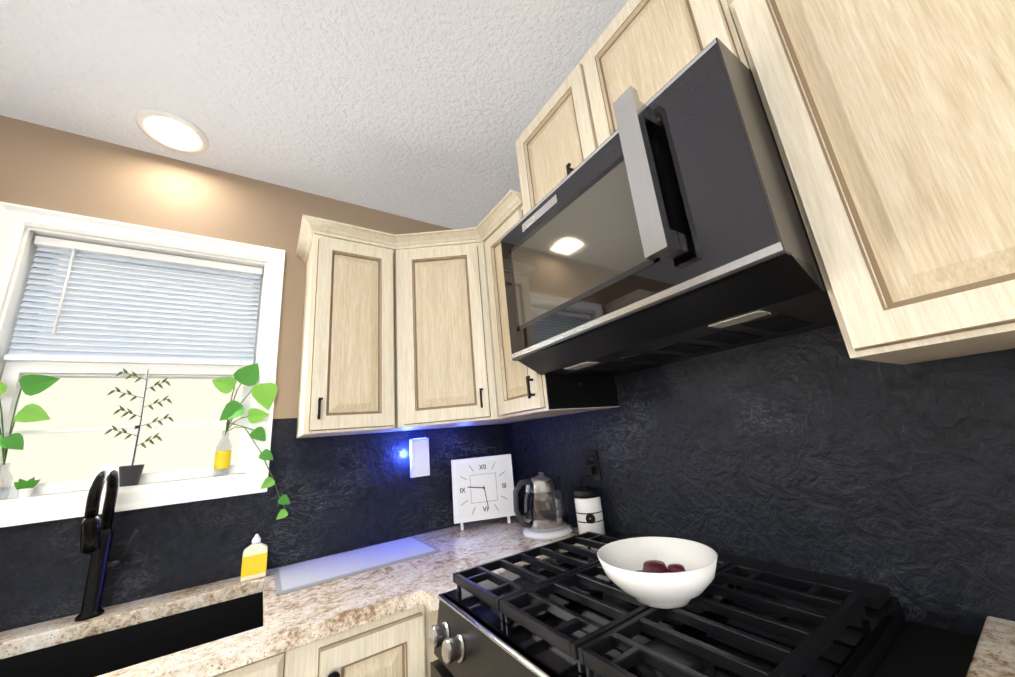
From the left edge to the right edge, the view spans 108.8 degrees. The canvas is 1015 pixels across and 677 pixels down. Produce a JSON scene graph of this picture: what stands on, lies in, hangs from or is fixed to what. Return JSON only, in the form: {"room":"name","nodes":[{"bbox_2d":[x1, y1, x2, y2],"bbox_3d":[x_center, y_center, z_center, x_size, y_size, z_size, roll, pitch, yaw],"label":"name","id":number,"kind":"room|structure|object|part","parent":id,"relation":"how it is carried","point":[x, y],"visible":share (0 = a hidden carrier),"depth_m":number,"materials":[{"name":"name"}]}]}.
{"room":"kitchen","nodes":[
{"label":"kitchen","id":0,"kind":"room"},
{"bbox_2d":[0,115,505,631],"bbox_3d":[-2.259,0.415,0.645,5.550,2.560,0.130,5,-18,-33],"label":"wall","id":1,"kind":"structure","parent":0,"point":[344,493],"depth_m":1.45,"materials":[{"name":"beige paint"}]},
{"bbox_2d":[0,251,263,498],"bbox_3d":[-1.370,0.096,1.391,0.667,0.872,0.064,5,-18,-33],"label":"window","id":2,"kind":"structure","parent":1,"relation":"in","point":[14,372],"depth_m":1.31,"materials":[{"name":"white"}]},
{"bbox_2d":[3,236,262,365],"bbox_3d":[-1.361,-0.120,1.403,0.659,0.442,0.042,5,-18,-33],"label":"window blinds","id":3,"kind":"object","parent":2,"relation":"attached to","point":[77,353],"visible":0.92,"depth_m":1.37,"materials":[{"name":"white plastic"}]},
{"bbox_2d":[0,201,284,527],"bbox_3d":[-1.352,0.087,1.364,0.693,0.898,0.132,5,-18,-33],"label":"window frame","id":4,"kind":"structure","parent":1,"relation":"attached to","point":[17,290],"depth_m":1.26,"materials":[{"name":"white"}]},
{"bbox_2d":[14,477,40,497],"bbox_3d":[-1.473,0.455,1.112,0.054,0.058,0.032,5,-18,-33],"label":"potted plant","id":5,"kind":"object","parent":4,"relation":"on","point":[24,488],"visible":0.98,"depth_m":1.11,"materials":[{"name":"green plant"}]},
{"bbox_2d":[0,374,59,499],"bbox_3d":[-1.514,0.295,1.101,0.173,0.366,0.101,5,-18,-33],"label":"pothos plant","id":6,"kind":"object","parent":4,"relation":"on","point":[32,384],"visible":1,"depth_m":1.11,"materials":[{"name":"green plant"}]},
{"bbox_2d":[104,368,173,486],"bbox_3d":[-1.300,0.306,1.286,0.184,0.402,0.062,5,-18,-33],"label":"potted plant","id":7,"kind":"object","parent":4,"relation":"on","point":[129,475],"visible":1,"depth_m":1.26,"materials":[{"name":"grey"}]},
{"bbox_2d":[212,363,289,519],"bbox_3d":[-0.992,0.389,1.406,0.282,0.598,0.132,5,-18,-33],"label":"pothos plant","id":8,"kind":"object","parent":4,"relation":"on","point":[263,394],"visible":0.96,"depth_m":1.40,"materials":[{"name":"green plant"}]},
{"bbox_2d":[296,234,394,438],"bbox_3d":[-0.680,0.001,1.547,0.316,0.782,0.351,5,-18,-33],"label":"upper cabinet","id":9,"kind":"object","parent":1,"relation":"attached to","point":[347,383],"visible":1,"depth_m":1.42,"materials":[{"name":"paint"}]},
{"bbox_2d":[410,438,429,477],"bbox_3d":[-0.421,0.563,1.725,0.084,0.173,0.051,5,-18,-33],"label":"plug","id":10,"kind":"object","parent":1,"relation":"attached to","point":[419,458],"visible":0.98,"depth_m":1.70,"materials":[{"name":"white plastic"}]},
{"bbox_2d":[378,242,565,432],"bbox_3d":[-0.199,0.011,1.752,0.690,0.782,0.539,5,-18,-33],"label":"upper cabinet","id":11,"kind":"object","parent":1,"relation":"attached to","point":[444,371],"visible":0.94,"depth_m":1.51,"materials":[{"name":"paint"}]},
{"bbox_2d":[296,190,522,265],"bbox_3d":[-0.458,-0.453,1.547,0.717,0.048,0.832,5,-18,-33],"label":"crown molding","id":12,"kind":"structure","parent":11,"relation":"on","point":[502,212],"depth_m":1.56,"materials":[{"name":"paint"}]},
{"bbox_2d":[0,0,627,228],"bbox_3d":[-0.973,-1.546,-1.089,5.690,0.080,5.350,5,-18,-33],"label":"ceiling","id":13,"kind":"structure","parent":0,"point":[427,111],"depth_m":1.26,"materials":[{"name":"grey paint"}]},
{"bbox_2d":[135,109,208,153],"bbox_3d":[-1.293,-0.794,1.407,0.210,0.012,0.210,5,-18,-33],"label":"recessed light","id":14,"kind":"object","parent":13,"relation":"in","point":[171,131],"visible":1,"depth_m":1.40,"materials":[{"name":"white plastic"}]},
{"bbox_2d":[504,324,1014,637],"bbox_3d":[1.432,-0.102,0.015,0.130,2.560,5.140,5,-18,-33],"label":"wall","id":15,"kind":"structure","parent":0,"point":[819,450],"depth_m":0.88,"materials":[{"name":"black textured stone"}]},
{"bbox_2d":[484,206,619,417],"bbox_3d":[0.150,-0.091,1.494,0.399,0.782,0.296,5,-18,-33],"label":"upper cabinet","id":16,"kind":"object","parent":15,"relation":"attached to","point":[523,390],"visible":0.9,"depth_m":1.36,"materials":[{"name":"paint"}]},
{"bbox_2d":[584,449,601,480],"bbox_3d":[0.337,0.514,1.474,0.030,0.118,0.072,5,-18,-33],"label":"electrical outlet","id":17,"kind":"object","parent":15,"relation":"attached to","point":[593,470],"visible":1,"depth_m":1.47,"materials":[{"name":"black plastic"}]},
{"bbox_2d":[515,0,751,214],"bbox_3d":[0.394,-0.667,1.190,0.399,0.476,0.762,5,-18,-33],"label":"upper cabinet","id":18,"kind":"object","parent":15,"relation":"attached to","point":[647,50],"visible":0.42,"depth_m":1.04,"materials":[{"name":"paint"}]},
{"bbox_2d":[500,37,837,375],"bbox_3d":[0.378,-0.208,1.025,0.543,0.492,0.760,5,-18,-33],"label":"microwave","id":19,"kind":"object","parent":18,"relation":"attached to","point":[664,225],"visible":1,"depth_m":0.74,"materials":[{"name":"black metal"}]},
{"bbox_2d":[729,0,1014,364],"bbox_3d":[0.896,-0.453,0.415,0.374,0.782,0.900,5,-18,-33],"label":"upper cabinet","id":20,"kind":"object","parent":15,"relation":"attached to","point":[892,123],"visible":1,"depth_m":0.54,"materials":[{"name":"paint"}]},
{"bbox_3d":[-0.735,0.983,-1.770,5.690,0.060,5.350,5,-18,-33],"label":"floor","id":21,"kind":"structure","parent":0,"visible":0},
{"bbox_2d":[212,650,290,676],"bbox_3d":[-1.010,1.198,0.736,0.910,0.875,0.651,5,-18,-33],"label":"base cabinet","id":22,"kind":"object","parent":21,"relation":"on","point":[278,665],"visible":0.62,"depth_m":0.83,"materials":[{"name":"paint"}]},
{"bbox_2d":[0,515,606,676],"bbox_3d":[-1.005,0.847,0.823,2.940,0.234,0.707,5,-18,-33],"label":"countertop","id":23,"kind":"structure","parent":22,"relation":"on","point":[213,628],"depth_m":1.04,"materials":[{"name":"stone"}]},
{"bbox_2d":[74,465,137,621],"bbox_3d":[-1.173,0.589,1.066,0.106,0.418,0.192,5,-18,-33],"label":"sink faucet","id":24,"kind":"object","parent":23,"relation":"on","point":[96,535],"visible":1,"depth_m":1.06,"materials":[{"name":"black metal"}]},
{"bbox_2d":[240,534,267,581],"bbox_3d":[-0.889,0.765,1.280,0.073,0.138,0.045,5,-18,-33],"label":"dish soap bottle","id":25,"kind":"object","parent":23,"relation":"on","point":[254,560],"visible":1,"depth_m":1.26,"materials":[{"name":"yellow plastic"}]},
{"bbox_2d":[274,536,440,595],"bbox_3d":[-0.551,0.818,1.341,0.520,0.008,0.310,5,-18,-33],"label":"drying mat","id":26,"kind":"object","parent":23,"relation":"on","point":[302,575],"visible":0.96,"depth_m":1.30,"materials":[{"name":"grey"}]},
{"bbox_2d":[451,447,514,529],"bbox_3d":[-0.116,0.705,1.732,0.290,0.348,0.047,-2,-15,-12],"label":"clock","id":27,"kind":"object","parent":23,"relation":"on","point":[483,487],"visible":1,"depth_m":1.71,"materials":[{"name":"white plastic"}]},
{"bbox_2d":[513,472,572,539],"bbox_3d":[0.133,0.678,1.500,0.256,0.235,0.202,5,-18,-33],"label":"kettle","id":28,"kind":"object","parent":23,"relation":"on","point":[546,524],"visible":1,"depth_m":1.45,"materials":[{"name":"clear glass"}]},
{"bbox_2d":[532,542,555,550],"bbox_3d":[0.139,0.732,1.270,0.104,0.011,0.104,5,-18,-33],"label":"saucer","id":29,"kind":"object","parent":23,"relation":"on","point":[539,544],"visible":0.19,"depth_m":1.30,"materials":[{"name":"white ceramic"}]},
{"bbox_2d":[573,485,605,534],"bbox_3d":[0.315,0.662,1.405,0.106,0.182,0.106,5,-18,-33],"label":"canister","id":30,"kind":"object","parent":23,"relation":"on","point":[588,507],"visible":0.98,"depth_m":1.37,"materials":[{"name":"white ceramic"}]},
{"bbox_2d":[290,604,425,676],"bbox_3d":[-0.491,1.240,1.074,0.333,0.875,0.651,5,-18,-33],"label":"base cabinet","id":31,"kind":"object","parent":21,"relation":"on","point":[393,645],"visible":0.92,"depth_m":0.95,"materials":[{"name":"paint"}]},
{"bbox_2d":[424,606,437,676],"bbox_3d":[-0.040,1.268,1.335,0.705,0.875,0.707,5,-18,-33],"label":"base cabinet","id":32,"kind":"object","parent":21,"relation":"on","point":[431,618],"visible":0.14,"depth_m":1.01,"materials":[{"name":"paint"}]},
{"bbox_2d":[428,531,906,676],"bbox_3d":[0.308,1.028,0.726,0.798,0.958,0.765,5,-18,-33],"label":"range","id":33,"kind":"object","parent":21,"relation":"on","point":[470,635],"depth_m":0.71,"materials":[{"name":"black metal"}]},
{"bbox_2d":[597,537,717,608],"bbox_3d":[0.317,0.496,0.764,0.240,0.082,0.240,5,-18,-33],"label":"bowl","id":34,"kind":"object","parent":33,"relation":"on","point":[664,572],"visible":1,"depth_m":0.77,"materials":[{"name":"white ceramic"}]},
{"bbox_3d":[0.270,0.589,0.847,0.527,0.044,0.738,5,-18,-33],"label":"kitchen range grates","id":35,"kind":"part","parent":33,"relation":"part of","materials":[{"name":"black metal"}]},
{"bbox_3d":[0.774,0.867,0.131,0.708,0.876,0.580,5,-18,-33],"label":"base cabinet","id":36,"kind":"object","parent":21,"relation":"on","visible":0},
{"bbox_2d":[966,616,1014,676],"bbox_3d":[1.000,0.283,-0.192,0.763,0.037,1.622,5,-18,-33],"label":"countertop","id":37,"kind":"structure","parent":36,"relation":"on","point":[994,654],"depth_m":0.57,"materials":[{"name":"stone"}]},
{"label":"outside","id":38,"kind":"structure","parent":0,"visible":0},
{"bbox_2d":[0,259,253,498],"bbox_3d":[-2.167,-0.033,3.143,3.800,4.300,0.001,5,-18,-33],"label":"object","id":39,"kind":"structure","parent":38,"point":[171,435],"depth_m":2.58,"materials":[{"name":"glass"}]}
]}

